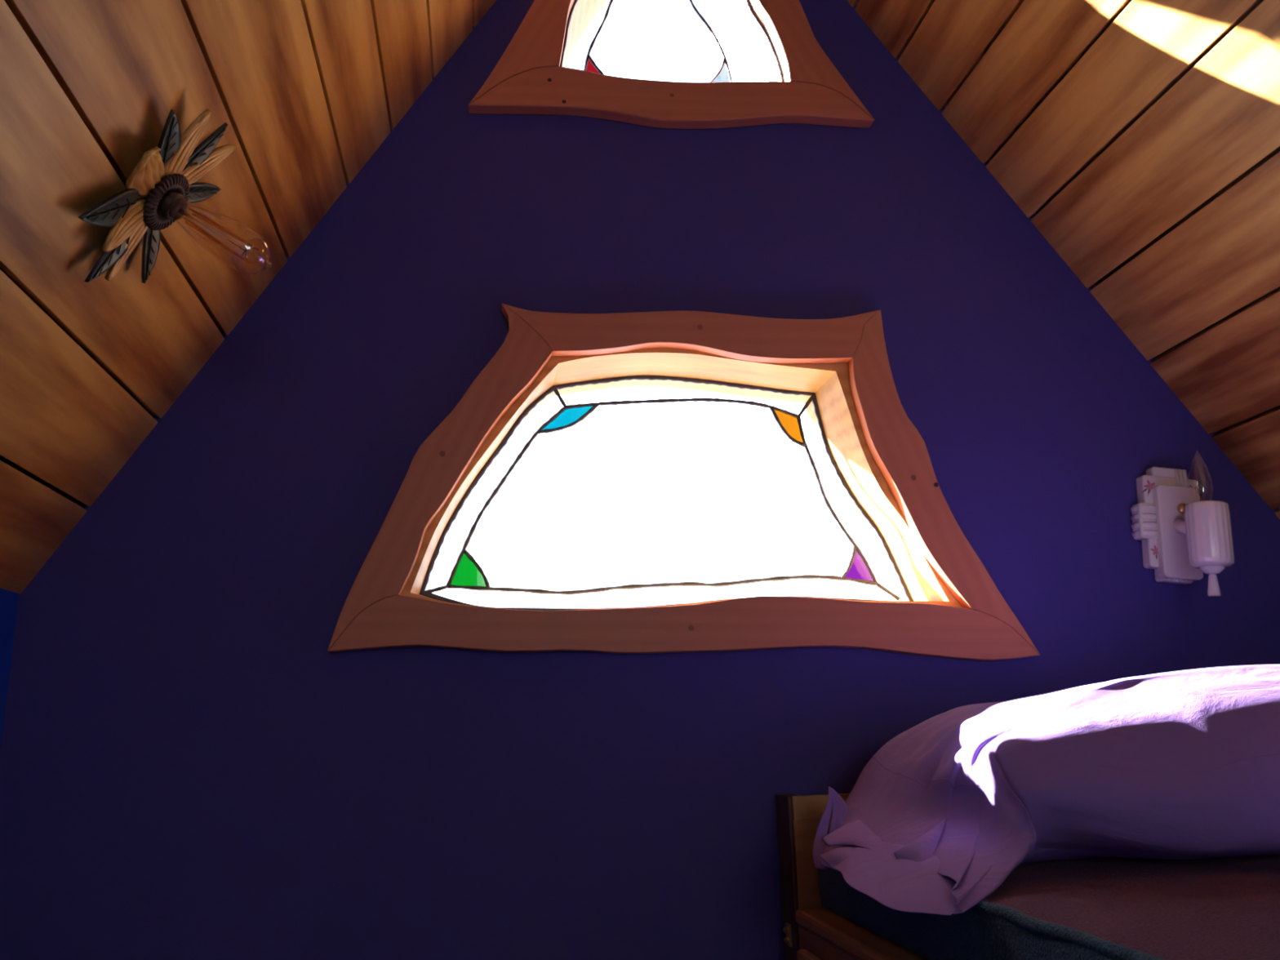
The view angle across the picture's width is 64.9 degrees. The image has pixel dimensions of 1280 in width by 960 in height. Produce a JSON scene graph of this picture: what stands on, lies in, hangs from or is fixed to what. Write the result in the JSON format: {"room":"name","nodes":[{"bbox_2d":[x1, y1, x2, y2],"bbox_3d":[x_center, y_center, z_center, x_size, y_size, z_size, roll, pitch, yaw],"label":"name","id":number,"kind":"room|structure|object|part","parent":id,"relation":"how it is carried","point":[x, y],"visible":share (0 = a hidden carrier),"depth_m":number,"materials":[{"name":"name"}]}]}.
{"room":"attic bedroom","nodes":[
{"label":"attic bedroom","id":0,"kind":"room"},
{"bbox_2d":[0,587,18,751],"bbox_3d":[-0.646,0.245,-0.390,0.080,1.076,3.865,0,-14,-9],"label":"wall","id":1,"kind":"structure","parent":0,"point":[8,599],"depth_m":1.40,"materials":[{"name":"blue paint"}]},
{"bbox_2d":[0,0,496,594],"bbox_3d":[-0.324,-0.832,-0.074,1.363,2.076,4.250,0,-14,-9],"label":"ceiling","id":2,"kind":"structure","parent":0,"point":[306,91],"depth_m":1.27,"materials":[{"name":"brown wood"}]},
{"bbox_2d":[78,109,271,284],"bbox_3d":[-0.532,-0.327,1.173,0.194,0.216,0.183,-1,-14,-4],"label":"lamp","id":3,"kind":"object","parent":2,"relation":"on","point":[160,188],"visible":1,"depth_m":1.17,"materials":[{"name":"brown wood"}]},
{"bbox_2d":[142,173,186,226],"bbox_3d":[-0.560,-0.329,1.190,0.012,0.074,0.074,32,-17,0],"label":"lamp base","id":4,"kind":"object","parent":3,"relation":"on","point":[161,197],"depth_m":1.17,"materials":[{"name":"brown wood"}]},
{"bbox_2d":[156,188,186,220],"bbox_3d":[-0.555,-0.326,1.190,0.017,0.035,0.035,32,-17,0],"label":"socket","id":5,"kind":"object","parent":3,"relation":"attached to","point":[171,202],"depth_m":1.18,"materials":[{"name":"brown wood"}]},
{"bbox_3d":[-0.504,-0.294,1.190,0.098,0.024,0.024,32,-17,0],"label":"glass stem","id":6,"kind":"part","parent":3,"relation":"part of","materials":[{"name":"clear glass"}]},
{"bbox_3d":[-0.492,-0.287,1.190,0.133,0.052,0.052,32,-17,0],"label":"bulb","id":7,"kind":"part","parent":3,"relation":"part of","materials":[{"name":"clear glass"}]},
{"bbox_2d":[0,0,1279,959],"bbox_3d":[0.142,-0.062,1.742,2.183,2.654,0.165,0,-14,-9],"label":"wall","id":8,"kind":"structure","parent":0,"point":[189,770],"depth_m":1.55,"materials":[{"name":"purple paint"}]},
{"bbox_2d":[468,0,874,128],"bbox_3d":[0.042,-0.926,1.937,0.725,0.667,0.206,0,-14,-9],"label":"window","id":9,"kind":"structure","parent":8,"relation":"in","point":[784,75],"depth_m":1.79,"materials":[{"name":"brown wood"}]},
{"bbox_3d":[-0.085,-0.788,1.934,0.052,0.057,0.003,0,-14,-9],"label":"corner pane","id":10,"kind":"part","parent":9,"relation":"part of","materials":[{"name":"red glass"}]},
{"bbox_3d":[0.152,-0.794,1.972,0.058,0.074,0.003,0,-14,-9],"label":"corner pane","id":11,"kind":"part","parent":9,"relation":"part of","materials":[{"name":"blue glass"}]},
{"bbox_2d":[327,303,1039,661],"bbox_3d":[0.072,0.019,1.701,1.108,0.596,0.206,0,-14,-9],"label":"window","id":12,"kind":"structure","parent":8,"relation":"in","point":[948,605],"depth_m":1.63,"materials":[{"name":"brown wood"}]},
{"bbox_3d":[-0.283,0.147,1.665,0.068,0.067,0.003,0,-14,-9],"label":"corner pane","id":13,"kind":"part","parent":12,"relation":"part of","materials":[{"name":"green glass"}]},
{"bbox_3d":[-0.125,-0.108,1.754,0.107,0.053,0.003,0,-14,-9],"label":"corner pane","id":14,"kind":"part","parent":12,"relation":"part of","materials":[{"name":"blue glass"}]},
{"bbox_3d":[0.267,-0.096,1.813,0.059,0.071,0.003,0,-14,-9],"label":"corner pane","id":15,"kind":"part","parent":12,"relation":"part of","materials":[{"name":"orange glass"}]},
{"bbox_3d":[0.382,0.149,1.768,0.064,0.068,0.003,0,-14,-9],"label":"corner pane","id":16,"kind":"part","parent":12,"relation":"part of","materials":[{"name":"purple glass"}]},
{"bbox_2d":[1129,449,1234,597],"bbox_3d":[0.920,0.077,1.673,0.142,0.244,0.130,0,-14,-9],"label":"wall sconce","id":17,"kind":"object","parent":8,"relation":"attached to","point":[1183,535],"visible":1,"depth_m":1.69,"materials":[{"name":"white ceramic"}]},
{"bbox_3d":[0.912,0.089,1.711,0.074,0.160,0.021,5,-15,-8],"label":"panel","id":18,"kind":"part","parent":17,"relation":"part of","materials":[{"name":"white ceramic"}]},
{"bbox_3d":[0.917,0.080,1.686,0.028,0.042,0.054,5,-15,-8],"label":"arm","id":19,"kind":"part","parent":17,"relation":"part of","materials":[{"name":"white ceramic"}]},
{"bbox_3d":[0.921,0.169,1.616,0.019,0.036,0.019,5,-15,-8],"label":"switch knob","id":20,"kind":"part","parent":17,"relation":"part of","materials":[{"name":"white plastic"}]},
{"bbox_2d":[846,0,1279,519],"bbox_3d":[1.102,-0.826,0.142,1.514,2.078,4.240,0,-14,-9],"label":"ceiling","id":21,"kind":"structure","parent":0,"point":[1141,138],"depth_m":1.63,"materials":[{"name":"brown wood"}]},
{"bbox_3d":[0.467,0.789,-0.355,2.338,0.030,3.865,0,-14,-9],"label":"floor","id":22,"kind":"structure","parent":0,"visible":0},
{"bbox_2d":[775,793,849,959],"bbox_3d":[0.714,0.835,1.477,1.015,0.752,0.071,0,-14,-9],"label":"headboard","id":23,"kind":"object","parent":22,"relation":"on","point":[798,816],"visible":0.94,"depth_m":1.45,"materials":[{"name":"brown wood"}]},
{"bbox_3d":[0.235,0.832,1.406,0.027,0.752,0.066,0,-14,-9],"label":"panel","id":24,"kind":"part","parent":23,"relation":"part of","materials":[{"name":"brown wood"}]},
{"bbox_3d":[0.727,0.843,1.444,1.000,0.718,0.002,0,-14,-9],"label":"panel","id":25,"kind":"part","parent":23,"relation":"part of","materials":[{"name":"brown wood"}]},
{"bbox_3d":[0.715,0.479,1.534,1.000,0.034,0.004,0,-14,-9],"label":"rail","id":26,"kind":"part","parent":23,"relation":"part of","materials":[{"name":"brown wood"}]},
{"bbox_2d":[795,907,928,959],"bbox_3d":[0.851,0.664,0.496,1.055,0.600,1.939,0,-14,-9],"label":"bed","id":27,"kind":"object","parent":22,"relation":"on","point":[824,934],"visible":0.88,"depth_m":1.27,"materials":[{"name":"brown wood"}]},
{"bbox_3d":[0.268,0.664,1.063,0.016,0.200,0.600,0,-14,-9],"label":"drawer","id":28,"kind":"part","parent":27,"relation":"part of","materials":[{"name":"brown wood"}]},
{"bbox_2d":[817,853,1279,959],"bbox_3d":[0.871,0.339,0.608,0.978,0.082,1.871,0,-14,-9],"label":"mattress","id":29,"kind":"object","parent":27,"relation":"on","point":[1228,908],"visible":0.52,"depth_m":0.96,"materials":[{"name":"fabric"}]},
{"bbox_2d":[817,866,1113,959],"bbox_3d":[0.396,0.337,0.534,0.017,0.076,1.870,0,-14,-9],"label":"fitted sheet","id":30,"kind":"object","parent":29,"relation":"on","point":[991,929],"depth_m":0.98,"materials":[{"name":"fabric"}]},
{"bbox_2d":[812,664,1279,915],"bbox_3d":[0.706,0.357,1.279,1.008,0.237,0.508,0,-14,-9],"label":"pillow","id":31,"kind":"object","parent":29,"relation":"on","point":[1182,764],"visible":1,"depth_m":1.15,"materials":[{"name":"purple fabric"}]},
{"bbox_2d":[982,853,1279,959],"bbox_3d":[0.877,0.304,0.618,0.963,0.005,1.870,0,-14,-9],"label":"blanket","id":32,"kind":"object","parent":29,"relation":"on","point":[1228,908],"depth_m":0.93,"materials":[{"name":"fabric"}]}
]}

